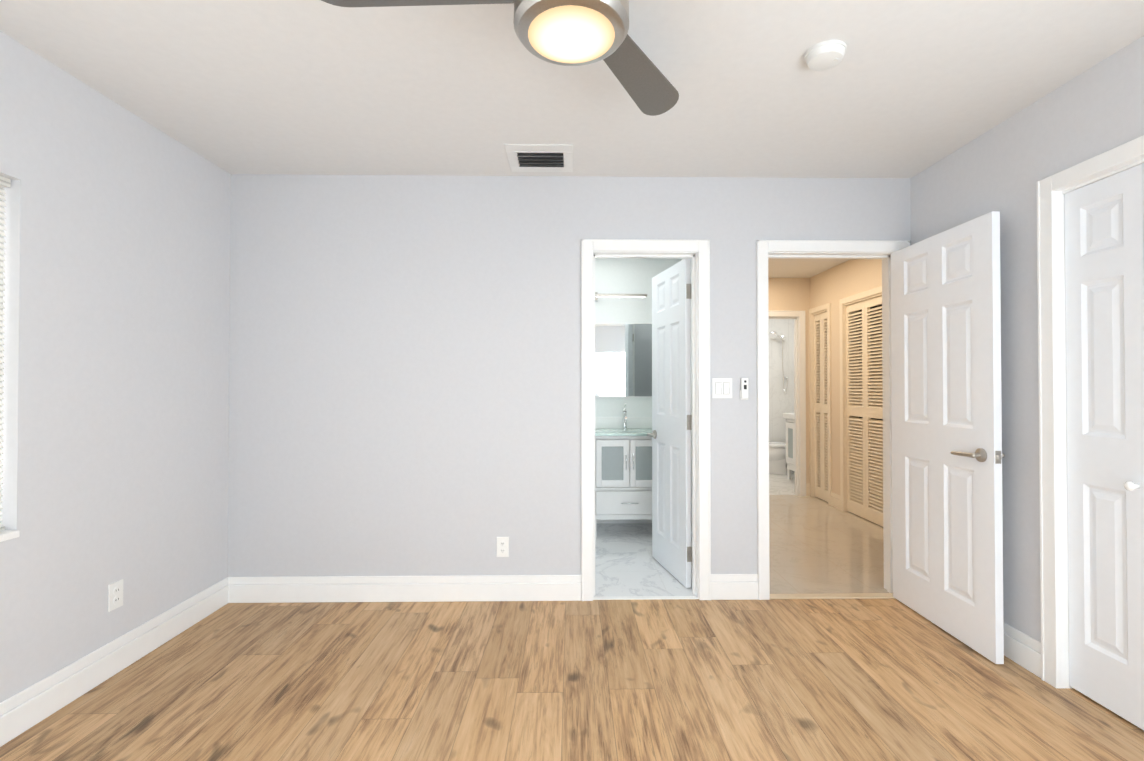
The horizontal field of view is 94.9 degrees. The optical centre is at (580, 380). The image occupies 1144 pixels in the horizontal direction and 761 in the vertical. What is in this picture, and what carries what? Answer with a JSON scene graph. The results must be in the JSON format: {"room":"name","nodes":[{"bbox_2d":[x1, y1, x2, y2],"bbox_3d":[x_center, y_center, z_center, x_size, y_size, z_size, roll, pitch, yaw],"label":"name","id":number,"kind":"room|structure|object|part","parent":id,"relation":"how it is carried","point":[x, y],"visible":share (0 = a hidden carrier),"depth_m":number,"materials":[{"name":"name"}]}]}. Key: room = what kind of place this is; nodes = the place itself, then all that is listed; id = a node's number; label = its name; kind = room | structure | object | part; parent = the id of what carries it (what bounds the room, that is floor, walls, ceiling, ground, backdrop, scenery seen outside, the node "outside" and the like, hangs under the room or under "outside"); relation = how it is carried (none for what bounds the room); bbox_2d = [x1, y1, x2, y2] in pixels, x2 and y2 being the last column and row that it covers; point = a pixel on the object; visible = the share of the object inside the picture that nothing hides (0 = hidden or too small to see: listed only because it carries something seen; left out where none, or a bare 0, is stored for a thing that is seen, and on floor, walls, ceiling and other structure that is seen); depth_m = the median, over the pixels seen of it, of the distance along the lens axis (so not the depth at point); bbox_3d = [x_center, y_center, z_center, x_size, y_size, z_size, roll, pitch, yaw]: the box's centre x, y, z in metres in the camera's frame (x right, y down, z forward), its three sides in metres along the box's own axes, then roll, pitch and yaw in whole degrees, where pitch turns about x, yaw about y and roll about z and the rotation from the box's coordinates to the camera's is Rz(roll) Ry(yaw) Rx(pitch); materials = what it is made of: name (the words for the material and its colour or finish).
{"room":"empty bedroom","nodes":[
{"label":"empty bedroom","id":0,"kind":"room"},
{"bbox_2d":[0,31,230,702],"bbox_3d":[-2.068,0.015,0.926,0.200,2.440,4.409,0,-1,-1],"label":"wall","id":1,"kind":"structure","parent":0,"point":[115,407],"depth_m":2.18,"materials":[{"name":"paint"}]},
{"bbox_2d":[0,176,10,530],"bbox_3d":[-2.020,-0.099,1.389,0.032,1.232,0.917,0,-1,-1],"label":"window blind","id":2,"kind":"object","parent":1,"relation":"attached to","point":[5,182],"visible":1,"depth_m":1.84,"materials":[{"name":"white plastic"}]},
{"bbox_2d":[0,530,19,541],"bbox_3d":[-2.034,0.533,1.381,0.142,0.024,0.929,0,-1,-1],"label":"window sill","id":3,"kind":"structure","parent":1,"relation":"attached to","point":[5,535],"depth_m":1.82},
{"bbox_2d":[0,577,228,746],"bbox_3d":[-1.960,1.162,0.905,0.016,0.145,4.149,0,-1,-1],"label":"baseboard","id":4,"kind":"structure","parent":1,"relation":"attached to","point":[22,711],"depth_m":2.16,"materials":[{"name":"white wood"}]},
{"bbox_2d":[108,579,122,611],"bbox_3d":[-1.984,0.918,2.245,0.009,0.114,0.070,0,-1,-1],"label":"electrical outlet","id":5,"kind":"object","parent":1,"relation":"attached to","point":[115,595],"visible":1,"depth_m":2.24,"materials":[{"name":"white plastic"}]},
{"bbox_2d":[228,174,910,576],"bbox_3d":[-0.075,0.039,3.093,4.254,2.440,0.140,0,-1,-1],"label":"wall","id":6,"kind":"structure","parent":0,"point":[404,374],"depth_m":3.01,"materials":[{"name":"paint"}]},
{"bbox_2d":[228,575,580,602],"bbox_3d":[-0.996,1.185,2.987,2.009,0.145,0.016,0,-1,-1],"label":"baseboard","id":7,"kind":"structure","parent":6,"relation":"attached to","point":[310,589],"depth_m":2.98,"materials":[{"name":"white wood"}]},
{"bbox_2d":[497,537,508,556],"bbox_3d":[-0.443,0.952,3.002,0.070,0.114,0.009,0,-1,-1],"label":"electrical outlet","id":8,"kind":"object","parent":6,"relation":"attached to","point":[502,546],"visible":1,"depth_m":3.00,"materials":[{"name":"white plastic"}]},
{"bbox_2d":[581,239,710,600],"bbox_3d":[0.377,0.224,3.087,0.740,2.070,0.163,0,-1,-1],"label":"door frame","id":9,"kind":"structure","parent":6,"relation":"attached to","point":[700,247],"depth_m":3.02,"materials":[{"name":"white wood"}]},
{"bbox_2d":[594,596,697,599],"bbox_3d":[0.378,1.254,3.030,0.600,0.007,0.034,0,-1,-1],"label":"trim","id":10,"kind":"structure","parent":6,"relation":"attached to","point":[642,597],"depth_m":3.03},
{"bbox_2d":[647,259,691,587],"bbox_3d":[0.595,0.256,3.463,0.151,1.990,0.606,0,-1,-12],"label":"bathroom door","id":11,"kind":"structure","parent":6,"relation":"in","point":[670,434],"depth_m":3.40,"materials":[{"name":"white wood"}]},
{"bbox_3d":[0.510,0.378,3.638,0.058,0.062,0.157,0,-1,-12],"label":"handle","id":12,"kind":"part","parent":11,"relation":"part of","materials":[{"name":"silver metal"}]},
{"bbox_2d":[712,378,731,397],"bbox_3d":[0.822,0.044,3.031,0.116,0.116,0.011,0,-1,-1],"label":"switch plate","id":13,"kind":"object","parent":6,"relation":"attached to","point":[721,387],"visible":1,"depth_m":3.03,"materials":[{"name":"white plastic"}]},
{"bbox_2d":[711,574,757,599],"bbox_3d":[0.885,1.185,3.018,0.275,0.145,0.016,0,-1,-1],"label":"baseboard","id":14,"kind":"structure","parent":6,"relation":"attached to","point":[734,586],"depth_m":3.01,"materials":[{"name":"white wood"}]},
{"bbox_2d":[740,378,747,399],"bbox_3d":[0.948,0.047,3.025,0.048,0.126,0.027,0,-1,-1],"label":"remote","id":15,"kind":"object","parent":6,"relation":"attached to","point":[744,390],"visible":1,"depth_m":3.01,"materials":[{"name":"white plastic"}]},
{"bbox_2d":[770,593,893,598],"bbox_3d":[1.467,1.254,3.053,0.750,0.009,0.062,0,-1,-1],"label":"trim","id":16,"kind":"structure","parent":6,"relation":"attached to","point":[840,596],"depth_m":3.04,"materials":[{"name":"beige wood"}]},
{"bbox_2d":[756,240,909,599],"bbox_3d":[1.467,0.224,3.104,0.890,2.070,0.163,0,-1,-1],"label":"door frame","id":17,"kind":"structure","parent":6,"relation":"attached to","point":[764,248],"depth_m":3.04,"materials":[{"name":"white wood"}]},
{"bbox_2d":[891,211,1004,663],"bbox_3d":[1.833,0.251,2.677,0.151,1.990,0.756,0,-1,-1],"label":"hall door","id":18,"kind":"structure","parent":6,"relation":"in","point":[948,455],"depth_m":2.58,"materials":[{"name":"white wood"}]},
{"bbox_3d":[1.791,0.338,2.426,0.058,0.062,0.157,0,-1,-1],"label":"handle","id":19,"kind":"part","parent":18,"relation":"part of","materials":[{"name":"silver metal"}]},
{"bbox_2d":[0,473,1143,760],"bbox_3d":[0.590,1.298,3.256,5.689,0.085,9.170,0,-1,-1],"label":"floor","id":20,"kind":"structure","parent":0,"point":[892,679],"depth_m":2.16,"materials":[{"name":"brown wood"}]},
{"bbox_2d":[595,403,651,536],"bbox_3d":[0.395,0.734,4.447,0.660,1.079,0.505,0,-1,-1],"label":"bathroom vanity","id":21,"kind":"object","parent":20,"relation":"on","point":[623,473],"visible":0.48,"depth_m":4.23,"materials":[{"name":"white wood"}]},
{"bbox_2d":[595,428,651,435],"bbox_3d":[0.395,0.436,4.455,0.660,0.020,0.495,0,-1,-1],"label":"countertop","id":22,"kind":"structure","parent":21,"relation":"on","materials":[{"name":"glass"}]},
{"bbox_2d":[622,403,627,429],"bbox_3d":[0.393,0.311,4.568,0.052,0.231,0.137,0,-1,-1],"label":"faucet","id":23,"kind":"object","parent":22,"relation":"on","point":[624,409],"depth_m":4.59,"materials":[{"name":"silver metal"}]},
{"bbox_3d":[0.398,0.666,4.235,0.450,0.270,0.008,0,-1,-1],"label":"glass","id":24,"kind":"part","parent":21,"relation":"part of","materials":[{"name":"grey glass"}]},
{"bbox_2d":[769,442,794,474],"bbox_3d":[2.858,0.916,7.382,0.790,0.801,0.420,0,-1,-1],"label":"toilet","id":25,"kind":"object","parent":20,"relation":"on","point":[777,457],"visible":0.25,"depth_m":7.25,"materials":[{"name":"ceramic"}]},
{"bbox_3d":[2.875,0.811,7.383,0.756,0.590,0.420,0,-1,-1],"label":"tank","id":26,"kind":"part","parent":25,"relation":"part of","materials":[{"name":"ceramic"}]},
{"bbox_2d":[783,413,794,478],"bbox_3d":[2.991,0.798,6.670,0.573,1.000,0.650,0,-1,-1],"label":"bathroom vanity","id":27,"kind":"object","parent":20,"relation":"on","point":[790,466],"visible":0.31,"depth_m":6.84,"materials":[{"name":"white wood"}]},
{"bbox_3d":[2.735,0.808,6.666,0.008,0.380,0.420,0,-1,-1],"label":"glass","id":28,"kind":"part","parent":27,"relation":"part of","materials":[{"name":"grey glass"}]},
{"bbox_2d":[0,0,1143,277],"bbox_3d":[0.629,-1.229,3.299,5.769,0.100,9.200,0,-1,-1],"label":"ceiling","id":29,"kind":"structure","parent":0,"point":[906,88],"depth_m":2.09,"materials":[{"name":"paint"}]},
{"bbox_2d":[321,0,678,115],"bbox_3d":[-0.172,-1.045,1.380,1.081,0.308,1.210,0,-1,-1],"label":"fan","id":30,"kind":"object","parent":29,"relation":"hanging from","point":[572,32],"visible":1,"depth_m":1.42,"materials":[{"name":"grey metal"}]},
{"bbox_3d":[-0.023,-0.904,1.385,0.251,0.025,0.251,0,-1,-1],"label":"glass","id":31,"kind":"part","parent":30,"relation":"part of","materials":[{"name":"white glass"}]},
{"bbox_2d":[504,144,572,171],"bbox_3d":[-0.211,-1.170,2.795,0.345,0.029,0.330,0,-1,-1],"label":"ceiling vent","id":32,"kind":"object","parent":29,"relation":"in","point":[543,158],"visible":1,"depth_m":2.77,"materials":[{"name":"metal"}]},
{"bbox_2d":[804,40,846,70],"bbox_3d":[0.891,-1.173,1.909,0.140,0.042,0.140,0,-1,-1],"label":"smoke detector","id":33,"kind":"object","parent":29,"relation":"attached to","point":[825,55],"visible":0.98,"depth_m":1.88,"materials":[{"name":"plastic"}]},
{"bbox_2d":[595,258,691,532],"bbox_3d":[0.132,0.049,3.997,1.700,2.440,1.661,0,-1,-1],"label":"wall","id":34,"kind":"structure","parent":0,"point":[624,275],"depth_m":4.72,"materials":[{"name":"paint"}]},
{"bbox_2d":[595,292,646,300],"bbox_3d":[0.339,-0.754,4.670,0.505,0.070,0.097,0,-1,-1],"label":"sconce","id":35,"kind":"object","parent":34,"relation":"attached to","point":[597,295],"visible":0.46,"depth_m":4.62,"materials":[{"name":"silver metal"}]},
{"bbox_2d":[595,323,651,397],"bbox_3d":[0.391,-0.184,4.707,0.760,0.670,0.014,0,-1,-1],"label":"bathroom mirror","id":36,"kind":"object","parent":34,"relation":"attached to","point":[623,360],"visible":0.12,"depth_m":4.70,"materials":[{"name":"white mirror"}]},
{"bbox_2d":[595,417,651,427],"bbox_3d":[0.391,0.377,4.700,0.660,0.101,0.014,0,-1,-1],"label":"backsplash","id":37,"kind":"structure","parent":34,"relation":"attached to","point":[617,422],"depth_m":4.69,"materials":[{"name":"white tile"}]},
{"bbox_2d":[597,520,651,522],"bbox_3d":[0.156,1.204,4.687,1.530,0.145,0.016,0,-1,-1],"label":"baseboard","id":38,"kind":"structure","parent":34,"relation":"attached to","point":[624,521],"depth_m":4.68,"materials":[{"name":"grey wood"}]},
{"bbox_2d":[769,319,793,442],"bbox_3d":[2.201,0.091,7.821,2.320,2.440,0.120,0,-1,-1],"label":"wall","id":39,"kind":"structure","parent":0,"point":[780,402],"depth_m":7.76,"materials":[{"name":"tile"}]},
{"bbox_2d":[769,331,787,393],"bbox_3d":[2.909,-0.261,7.680,0.307,0.932,0.182,0,-1,-1],"label":"shower","id":40,"kind":"object","parent":39,"relation":"attached to","point":[773,334],"visible":1,"depth_m":7.71,"materials":[{"name":"silver metal"}]},
{"bbox_2d":[768,259,881,494],"bbox_3d":[2.194,0.054,4.520,2.440,2.440,2.921,0,-1,-1],"label":"wall","id":41,"kind":"structure","parent":0,"point":[833,286],"depth_m":5.37,"materials":[{"name":"paint"}]},
{"bbox_2d":[768,311,805,495],"bbox_3d":[2.112,0.255,5.906,0.800,2.070,0.143,0,-1,-1],"label":"door frame","id":42,"kind":"structure","parent":41,"relation":"attached to","point":[802,386],"depth_m":5.85,"materials":[{"name":"white wood"}]},
{"bbox_2d":[806,483,809,495],"bbox_3d":[2.543,1.217,5.845,0.060,0.145,0.016,0,-1,-1],"label":"baseboard","id":43,"kind":"structure","parent":41,"relation":"attached to","point":[807,489],"depth_m":5.84,"materials":[{"name":"paint"}]},
{"bbox_2d":[809,303,831,504],"bbox_3d":[2.629,0.244,5.630,0.135,2.085,0.480,0,-1,-1],"label":"door frame","id":44,"kind":"structure","parent":41,"relation":"attached to","point":[822,309],"depth_m":5.80,"materials":[{"name":"paint"}]},
{"bbox_2d":[814,312,827,501],"bbox_3d":[2.610,0.275,5.631,0.028,2.000,0.360,0,-1,-1],"label":"door","id":45,"kind":"structure","parent":44,"relation":"attached to","point":[821,448],"depth_m":5.64,"materials":[{"name":"paint"}]},
{"bbox_2d":[830,492,840,509],"bbox_3d":[2.574,1.210,5.279,0.016,0.145,0.210,0,-1,-1],"label":"baseboard","id":46,"kind":"structure","parent":41,"relation":"attached to","point":[835,500],"depth_m":5.27,"materials":[{"name":"paint"}]},
{"bbox_2d":[839,286,881,511],"bbox_3d":[2.642,0.235,4.806,0.135,2.085,0.770,0,-1,-1],"label":"door frame","id":47,"kind":"structure","parent":41,"relation":"attached to","point":[864,295],"depth_m":5.13,"materials":[{"name":"paint"}]},
{"bbox_2d":[846,296,882,526],"bbox_3d":[2.624,0.266,4.806,0.028,2.000,0.650,0,-1,-1],"label":"door","id":48,"kind":"structure","parent":47,"relation":"attached to","point":[865,467],"depth_m":4.80,"materials":[{"name":"paint"}]},
{"bbox_2d":[859,305,882,423],"bbox_3d":[3.164,0.055,4.545,0.040,2.440,2.661,0,-1,-1],"label":"wall","id":49,"kind":"structure","parent":0,"point":[874,347],"depth_m":5.58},
{"bbox_2d":[911,36,1143,641],"bbox_3d":[2.027,0.015,0.922,0.120,2.440,4.269,0,-1,-1],"label":"wall","id":50,"kind":"structure","parent":0,"point":[1004,167],"depth_m":2.30,"materials":[{"name":"paint"}]},
{"bbox_2d":[1003,622,1040,677],"bbox_3d":[1.931,1.181,2.617,0.016,0.145,0.851,0,-1,-1],"label":"baseboard","id":51,"kind":"structure","parent":50,"relation":"attached to","point":[1022,649],"depth_m":2.29,"materials":[{"name":"white wood"}]},
{"bbox_2d":[1036,135,1143,687],"bbox_3d":[2.016,0.224,1.550,0.121,2.035,1.200,0,-1,-1],"label":"door frame","id":52,"kind":"structure","parent":50,"relation":"attached to","point":[1062,450],"depth_m":2.14,"materials":[{"name":"white wood"}]},
{"bbox_2d":[1063,159,1143,193],"bbox_3d":[2.009,-0.778,1.561,0.045,0.012,1.180,0,-1,-1],"label":"trim","id":53,"kind":"structure","parent":50,"relation":"attached to","point":[1134,164],"depth_m":1.98,"materials":[{"name":"white wood"}]},
{"bbox_2d":[1064,164,1143,729],"bbox_3d":[1.984,0.231,1.673,0.075,2.000,0.930,0,-1,-1],"label":"closet door","id":54,"kind":"structure","parent":50,"relation":"in","point":[1104,264],"depth_m":1.98,"materials":[{"name":"wood"}]},
{"bbox_3d":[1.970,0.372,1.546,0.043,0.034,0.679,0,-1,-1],"label":"knob","id":55,"kind":"part","parent":54,"relation":"part of","materials":[{"name":"ceramic"}]},
{"bbox_2d":[1143,163,1143,218],"bbox_3d":[2.005,0.231,1.696,0.032,2.000,0.294,0,-1,-1],"label":"closet door leaf","id":56,"kind":"structure","parent":50,"relation":"in","point":[1143,190],"depth_m":1.85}
]}

